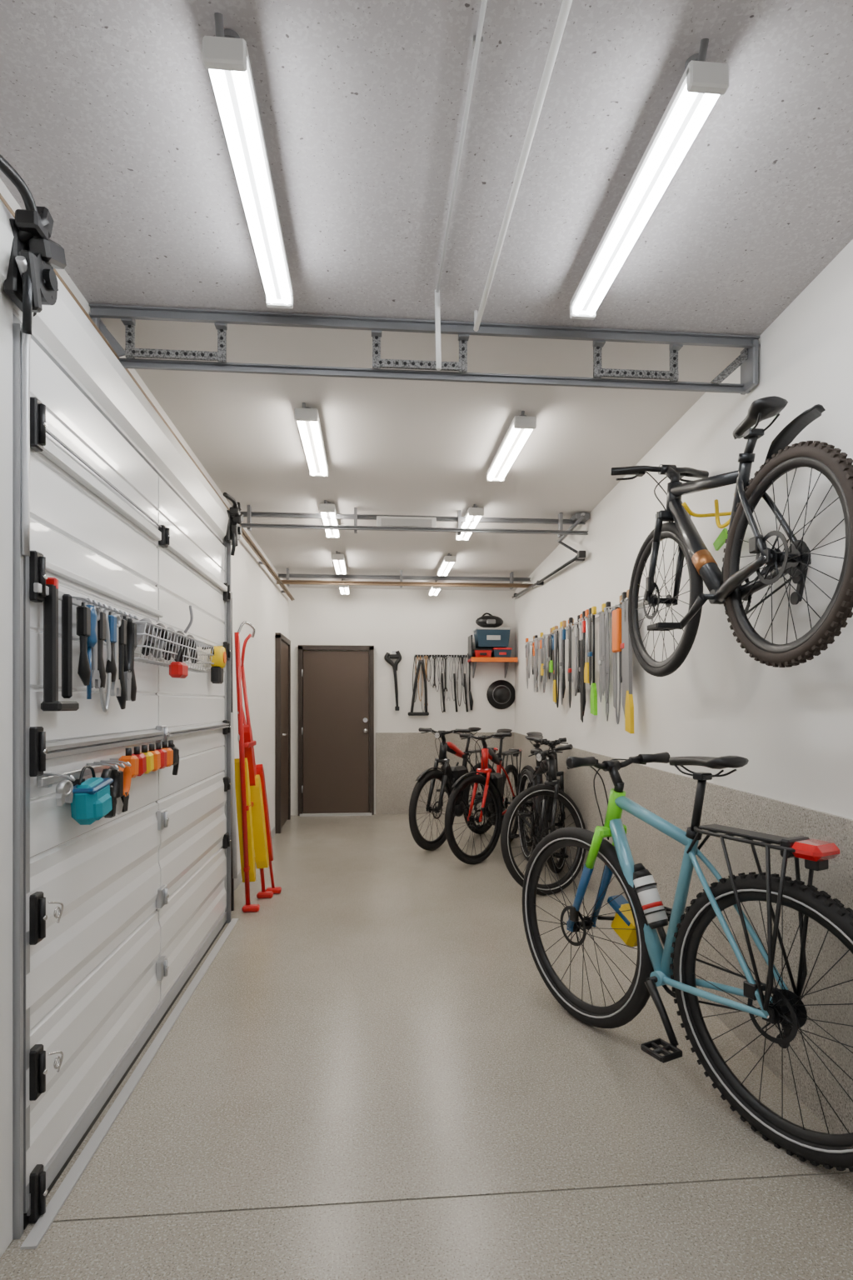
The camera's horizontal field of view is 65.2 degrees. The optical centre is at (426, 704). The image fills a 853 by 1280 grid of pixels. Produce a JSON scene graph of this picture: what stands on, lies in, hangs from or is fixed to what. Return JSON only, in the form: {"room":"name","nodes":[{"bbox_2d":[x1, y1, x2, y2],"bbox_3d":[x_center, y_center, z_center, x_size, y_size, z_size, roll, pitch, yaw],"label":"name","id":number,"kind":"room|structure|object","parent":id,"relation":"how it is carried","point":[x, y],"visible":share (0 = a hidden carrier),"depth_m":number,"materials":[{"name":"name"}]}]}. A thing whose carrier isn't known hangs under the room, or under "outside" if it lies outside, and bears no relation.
{"room":"garage","nodes":[
{"label":"garage","id":0,"kind":"room"},
{"bbox_2d":[0,178,288,872],"bbox_3d":[-1.234,-0.030,2.807,0.150,2.560,9.400,0,0,-5],"label":"wall","id":1,"kind":"structure","parent":0,"point":[257,599],"depth_m":5.33,"materials":[{"name":"paint"}]},
{"bbox_2d":[0,255,230,1258],"bbox_3d":[-1.065,0.100,2.633,0.153,2.300,2.475,0,0,-5],"label":"door frame","id":2,"kind":"structure","parent":1,"relation":"in","point":[14,344],"depth_m":1.56,"materials":[{"name":"grey metal"}]},
{"bbox_2d":[0,154,66,334],"bbox_3d":[-0.906,-0.999,1.489,0.093,0.308,0.286,0,0,-5],"label":"bracket","id":3,"kind":"object","parent":2,"relation":"attached to","point":[32,227],"depth_m":1.51,"materials":[{"name":"black metal"}]},
{"bbox_2d":[69,765,114,824],"bbox_3d":[-0.929,0.246,1.831,0.105,0.156,0.141,0,0,-5],"label":"bag","id":4,"kind":"object","parent":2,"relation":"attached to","point":[93,797],"visible":0.98,"depth_m":1.79,"materials":[{"name":"teal fabric"}]},
{"bbox_2d":[37,740,179,817],"bbox_3d":[-0.964,0.237,2.147,0.092,0.194,1.060,0,0,-5],"label":"rack","id":5,"kind":"object","parent":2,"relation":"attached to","point":[122,770],"visible":0.89,"depth_m":2.04,"materials":[{"name":"grey"}]},
{"bbox_2d":[0,199,228,544],"bbox_3d":[-1.082,-1.030,2.619,0.119,0.229,2.600,0,0,-5],"label":"panel","id":6,"kind":"object","parent":2,"relation":"attached to","point":[62,330],"visible":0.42,"depth_m":2.10,"materials":[{"name":"white paint"}]},
{"bbox_2d":[33,577,199,712],"bbox_3d":[-0.983,-0.146,2.346,0.089,0.338,1.500,0,0,-5],"label":"tool rack","id":7,"kind":"object","parent":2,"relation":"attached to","point":[97,623],"visible":0.98,"depth_m":1.78,"materials":[{"name":"grey metal"}]},
{"bbox_2d":[133,605,214,678],"bbox_3d":[-0.982,-0.246,2.648,0.116,0.292,0.964,0,0,-5],"label":"wire basket","id":8,"kind":"object","parent":7,"relation":"attached to","point":[168,642],"visible":0.94,"depth_m":2.52,"materials":[{"name":"grey metal"}]},
{"bbox_2d":[202,645,226,684],"bbox_3d":[-1.069,-0.202,3.350,0.080,0.193,0.260,0,0,-5],"label":"tape measure","id":9,"kind":"object","parent":2,"relation":"attached to","point":[219,659],"visible":0.91,"depth_m":3.38,"materials":[{"name":"yellow paint"}]},
{"bbox_2d":[23,338,230,1229],"bbox_3d":[-1.049,0.175,2.691,0.098,2.150,2.222,0,0,-5],"label":"garage door","id":10,"kind":"structure","parent":1,"relation":"in","point":[121,911],"depth_m":2.07,"materials":[{"name":"white metal"}]},
{"bbox_2d":[20,918,238,1249],"bbox_3d":[-1.012,1.247,2.700,0.035,0.006,2.350,0,0,-5],"label":"trim","id":11,"kind":"structure","parent":1,"relation":"attached to","point":[44,1222],"depth_m":2.01,"materials":[{"name":"grey metal"}]},
{"bbox_2d":[0,193,294,600],"bbox_3d":[-1.119,-1.160,2.816,0.078,0.029,9.200,0,0,-5],"label":"rail","id":12,"kind":"object","parent":1,"relation":"attached to","point":[244,534],"depth_m":2.87,"materials":[{"name":"grey metal"}]},
{"bbox_2d":[234,826,274,890],"bbox_3d":[-1.347,1.210,5.130,0.012,0.080,2.450,0,0,-5],"label":"baseboard","id":13,"kind":"structure","parent":1,"relation":"attached to","point":[237,881],"depth_m":4.63,"materials":[{"name":"grey"}]},
{"bbox_2d":[275,632,290,833],"bbox_3d":[-1.452,0.280,6.853,0.088,1.940,0.820,0,0,-5],"label":"door","id":14,"kind":"structure","parent":1,"relation":"in","point":[282,644],"depth_m":6.70,"materials":[{"name":"brown wood"}]},
{"bbox_2d":[222,492,244,555],"bbox_3d":[-1.096,-1.002,3.761,0.093,0.313,0.286,0,0,-5],"label":"roller","id":15,"kind":"object","parent":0,"point":[235,517],"depth_m":3.77,"materials":[{"name":"black metal"}]},
{"bbox_2d":[288,587,514,814],"bbox_3d":[-0.271,-0.030,7.679,2.883,2.560,0.150,0,0,-5],"label":"wall","id":16,"kind":"structure","parent":0,"point":[410,622],"depth_m":7.61,"materials":[{"name":"paint"}]},
{"bbox_2d":[298,645,374,816],"bbox_3d":[-1.015,0.295,7.480,0.846,1.910,0.121,0,0,-5],"label":"door","id":17,"kind":"structure","parent":16,"relation":"in","point":[336,688],"depth_m":7.50,"materials":[{"name":"brown wood"}]},
{"bbox_2d":[384,650,401,710],"bbox_3d":[-0.380,-0.267,7.561,0.199,0.684,0.066,0,0,-5],"label":"wrench","id":18,"kind":"object","parent":16,"relation":"attached to","point":[396,654],"visible":1,"depth_m":7.54,"materials":[{"name":"grey metal"}]},
{"bbox_2d":[408,654,468,715],"bbox_3d":[0.132,-0.218,7.603,0.692,0.700,0.070,0,0,-5],"label":"hanging tools","id":19,"kind":"object","parent":16,"relation":"attached to","point":[464,683],"visible":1,"depth_m":7.59,"materials":[{"name":"grey metal"}]},
{"bbox_2d":[375,732,514,814],"bbox_3d":[0.224,0.787,7.638,1.603,0.925,0.015,0,0,-5],"label":"wall panel","id":20,"kind":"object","parent":16,"relation":"attached to","point":[401,757],"depth_m":7.60,"materials":[{"name":"beige paint"}]},
{"bbox_2d":[467,635,517,678],"bbox_3d":[0.743,-0.535,7.542,0.520,0.470,0.290,0,0,-5],"label":"wall shelf","id":21,"kind":"object","parent":16,"relation":"attached to","point":[474,660],"visible":1,"depth_m":7.42,"materials":[{"name":"red paint"}]},
{"bbox_2d":[467,653,473,709],"bbox_3d":[0.504,-0.263,7.645,0.064,0.665,0.047,0,0,17],"label":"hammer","id":22,"kind":"object","parent":21,"relation":"hanging from","point":[471,699],"visible":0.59,"depth_m":7.63,"materials":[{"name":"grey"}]},
{"bbox_2d":[472,648,492,657],"bbox_3d":[0.624,-0.564,7.528,0.205,0.110,0.229,0,0,-5],"label":"storage bin","id":23,"kind":"object","parent":21,"relation":"on","point":[477,652],"visible":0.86,"depth_m":7.42,"materials":[{"name":"red paint"}]},
{"bbox_2d":[491,647,512,657],"bbox_3d":[0.843,-0.569,7.546,0.215,0.120,0.229,0,0,-5],"label":"storage bin","id":24,"kind":"object","parent":21,"relation":"on","point":[496,652],"visible":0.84,"depth_m":7.44,"materials":[{"name":"blue plastic"}]},
{"bbox_2d":[473,627,511,648],"bbox_3d":[0.738,-0.745,7.538,0.395,0.210,0.250,0,0,-5],"label":"crate","id":25,"kind":"object","parent":24,"relation":"on","point":[485,637],"visible":0.99,"depth_m":7.42,"materials":[{"name":"blue plastic"}]},
{"bbox_2d":[475,612,503,627],"bbox_3d":[0.714,-0.943,7.526,0.315,0.173,0.211,0,0,-5],"label":"tool bag","id":26,"kind":"object","parent":25,"relation":"on","point":[490,621],"visible":0.94,"depth_m":7.47,"materials":[{"name":"black fabric"}]},
{"bbox_2d":[486,680,515,709],"bbox_3d":[0.865,-0.110,7.642,0.340,0.340,0.110,0,0,-5],"label":"hat","id":27,"kind":"object","parent":16,"relation":"attached to","point":[501,694],"visible":1,"depth_m":7.66,"materials":[{"name":"black plastic"}]},
{"bbox_2d":[276,568,532,589],"bbox_3d":[-0.197,-1.230,6.543,2.500,0.160,0.133,0,0,-5],"label":"truss","id":28,"kind":"object","parent":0,"point":[287,575],"depth_m":6.54,"materials":[{"name":"grey metal"}]},
{"bbox_2d":[88,303,760,394],"bbox_3d":[0.037,-1.219,2.313,2.290,0.169,0.096,0,0,-5],"label":"ceiling beam","id":29,"kind":"structure","parent":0,"point":[748,360],"depth_m":2.30,"materials":[{"name":"grey metal"}]},
{"bbox_2d":[0,0,852,590],"bbox_3d":[0.128,-1.370,2.921,2.883,0.120,9.700,0,0,-5],"label":"ceiling","id":30,"kind":"structure","parent":0,"point":[111,121],"depth_m":1.77,"materials":[{"name":"white"}]},
{"bbox_2d":[202,12,293,309],"bbox_3d":[-0.413,-1.257,1.639,0.080,0.104,0.790,0,0,-5],"label":"light fixture","id":31,"kind":"object","parent":30,"relation":"attached to","point":[226,57],"visible":1,"depth_m":1.47,"materials":[{"name":"white paint"}]},
{"bbox_2d":[294,402,328,477],"bbox_3d":[-0.554,-1.282,3.258,0.100,0.094,0.740,0,0,-5],"label":"light fixture","id":32,"kind":"object","parent":30,"relation":"attached to","point":[307,419],"visible":0.98,"depth_m":3.14,"materials":[{"name":"white paint"}]},
{"bbox_2d":[319,500,339,538],"bbox_3d":[-0.668,-1.282,4.618,0.100,0.094,0.690,0,0,-5],"label":"light fixture","id":33,"kind":"object","parent":30,"relation":"attached to","point":[326,509],"visible":0.91,"depth_m":4.44,"materials":[{"name":"white paint"}]},
{"bbox_2d":[332,550,346,574],"bbox_3d":[-0.786,-1.282,6.028,0.100,0.094,0.660,0,0,-5],"label":"light fixture","id":34,"kind":"object","parent":30,"relation":"attached to","point":[338,559],"visible":0.99,"depth_m":5.90,"materials":[{"name":"white paint"}]},
{"bbox_2d":[338,579,349,594],"bbox_3d":[-0.874,-1.254,7.075,0.100,0.110,0.460,0,0,-5],"label":"light fixture","id":35,"kind":"object","parent":30,"relation":"attached to","point":[344,589],"visible":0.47,"depth_m":7.04,"materials":[{"name":"white paint"}]},
{"bbox_2d":[240,505,588,537],"bbox_3d":[-0.085,-1.230,4.490,2.380,0.160,0.083,0,0,-5],"label":"rail","id":36,"kind":"object","parent":30,"relation":"hanging from","point":[384,522],"depth_m":4.47,"materials":[{"name":"grey metal"}]},
{"bbox_2d":[429,580,442,595],"bbox_3d":[0.093,-1.254,7.156,0.100,0.110,0.460,0,0,-5],"label":"light fixture","id":37,"kind":"object","parent":30,"relation":"attached to","point":[433,591],"visible":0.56,"depth_m":7.13,"materials":[{"name":"white paint"}]},
{"bbox_2d":[437,553,456,575],"bbox_3d":[0.180,-1.282,6.109,0.100,0.094,0.660,0,0,-5],"label":"light fixture","id":38,"kind":"object","parent":30,"relation":"attached to","point":[448,561],"visible":0.98,"depth_m":5.98,"materials":[{"name":"white paint"}]},
{"bbox_2d":[435,0,487,370],"bbox_3d":[0.196,-1.185,0.196,0.023,0.250,3.858,0,0,-5],"label":"conduit","id":39,"kind":"object","parent":30,"relation":"attached to","point":[477,41],"depth_m":1.61,"materials":[{"name":"white metal"}]},
{"bbox_2d":[455,504,484,540],"bbox_3d":[0.299,-1.282,4.699,0.100,0.094,0.690,0,0,-5],"label":"light fixture","id":40,"kind":"object","parent":30,"relation":"attached to","point":[475,513],"visible":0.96,"depth_m":4.51,"materials":[{"name":"white paint"}]},
{"bbox_2d":[486,410,536,481],"bbox_3d":[0.413,-1.282,3.339,0.100,0.094,0.740,0,0,-5],"label":"light fixture","id":41,"kind":"object","parent":30,"relation":"attached to","point":[522,426],"visible":0.98,"depth_m":3.23,"materials":[{"name":"white paint"}]},
{"bbox_2d":[474,0,572,331],"bbox_3d":[0.332,-1.276,0.257,0.021,0.069,3.956,0,0,-5],"label":"conduit","id":42,"kind":"object","parent":30,"relation":"attached to","point":[566,5],"depth_m":1.49,"materials":[{"name":"white metal"}]},
{"bbox_2d":[570,38,729,319],"bbox_3d":[0.520,-1.257,1.692,0.080,0.104,0.800,0,0,-5],"label":"light fixture","id":43,"kind":"object","parent":30,"relation":"attached to","point":[702,82],"visible":1,"depth_m":1.53,"materials":[{"name":"white paint"}]},
{"bbox_2d":[0,812,852,1279],"bbox_3d":[0.128,1.310,2.921,2.883,0.120,9.700,0,0,-5],"label":"floor","id":44,"kind":"structure","parent":0,"point":[376,1073],"depth_m":2.00,"materials":[{"name":"concrete"}]},
{"bbox_2d":[230,591,281,912],"bbox_3d":[-1.117,0.291,4.196,0.262,1.922,0.527,0,0,7],"label":"tools","id":45,"kind":"object","parent":44,"relation":"on","point":[247,778],"visible":0.98,"depth_m":4.05,"materials":[{"name":"yellow paint"}]},
{"bbox_2d":[409,727,498,850],"bbox_3d":[0.295,0.732,6.072,0.534,1.037,1.550,0,0,34],"label":"bicycle","id":46,"kind":"object","parent":44,"relation":"on","point":[448,775],"visible":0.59,"depth_m":5.82,"materials":[{"name":"black metal"}]},
{"bbox_2d":[445,728,522,864],"bbox_3d":[0.585,0.734,5.650,0.487,1.033,1.594,0,0,23],"label":"bicycle","id":47,"kind":"object","parent":44,"relation":"on","point":[494,805],"visible":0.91,"depth_m":5.36,"materials":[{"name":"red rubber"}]},
{"bbox_2d":[517,731,568,873],"bbox_3d":[0.953,0.744,5.436,0.373,1.013,1.601,0,0,1],"label":"bicycle","id":48,"kind":"object","parent":44,"relation":"on","point":[552,743],"visible":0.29,"depth_m":5.08,"materials":[{"name":"black metal"}]},
{"bbox_2d":[500,735,585,894],"bbox_3d":[0.891,0.746,4.913,0.549,1.016,1.493,0,0,12],"label":"bicycle","id":49,"kind":"object","parent":44,"relation":"on","point":[546,797],"visible":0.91,"depth_m":4.52,"materials":[{"name":"black rubber"}]},
{"bbox_2d":[522,751,852,1171],"bbox_3d":[0.811,0.706,2.261,0.484,1.097,1.609,0,0,-28],"label":"bicycle","id":50,"kind":"object","parent":44,"relation":"on","point":[637,921],"visible":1,"depth_m":2.12,"materials":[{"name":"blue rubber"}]},
{"bbox_2d":[511,512,589,599],"bbox_3d":[0.988,-1.147,6.053,0.172,0.305,3.112,0,0,-2],"label":"bracket","id":51,"kind":"object","parent":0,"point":[578,517],"depth_m":4.70,"materials":[{"name":"grey metal"}]},
{"bbox_2d":[515,239,852,819],"bbox_3d":[1.241,-0.030,3.014,0.150,2.560,9.421,0,0,-2],"label":"wall","id":52,"kind":"structure","parent":0,"point":[793,726],"depth_m":2.55,"materials":[{"name":"paint"}]},
{"bbox_2d":[525,589,644,733],"bbox_3d":[1.057,-0.243,5.033,0.105,0.794,3.166,0,0,-2],"label":"tool rack","id":53,"kind":"object","parent":52,"relation":"attached to","point":[622,643],"visible":1,"depth_m":4.25,"materials":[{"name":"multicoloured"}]},
{"bbox_2d":[514,732,852,1134],"bbox_3d":[1.160,0.787,3.000,0.015,0.925,9.399,0,0,-2],"label":"wall panel","id":54,"kind":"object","parent":52,"relation":"attached to","point":[670,796],"depth_m":2.38,"materials":[{"name":"beige paint"}]},
{"bbox_2d":[682,493,734,550],"bbox_3d":[1.091,-0.690,2.460,0.214,0.220,0.212,0,0,-45],"label":"wall hook","id":55,"kind":"object","parent":52,"relation":"attached to","point":[718,543],"visible":0.66,"depth_m":2.47,"materials":[{"name":"yellow paint"}]},
{"bbox_2d":[610,395,852,676],"bbox_3d":[1.014,-0.534,2.314,0.415,0.857,1.418,0,0,-8],"label":"bicycle","id":56,"kind":"object","parent":55,"relation":"hanging from","point":[725,587],"visible":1,"depth_m":2.08,"materials":[{"name":"black metal"}]}
]}

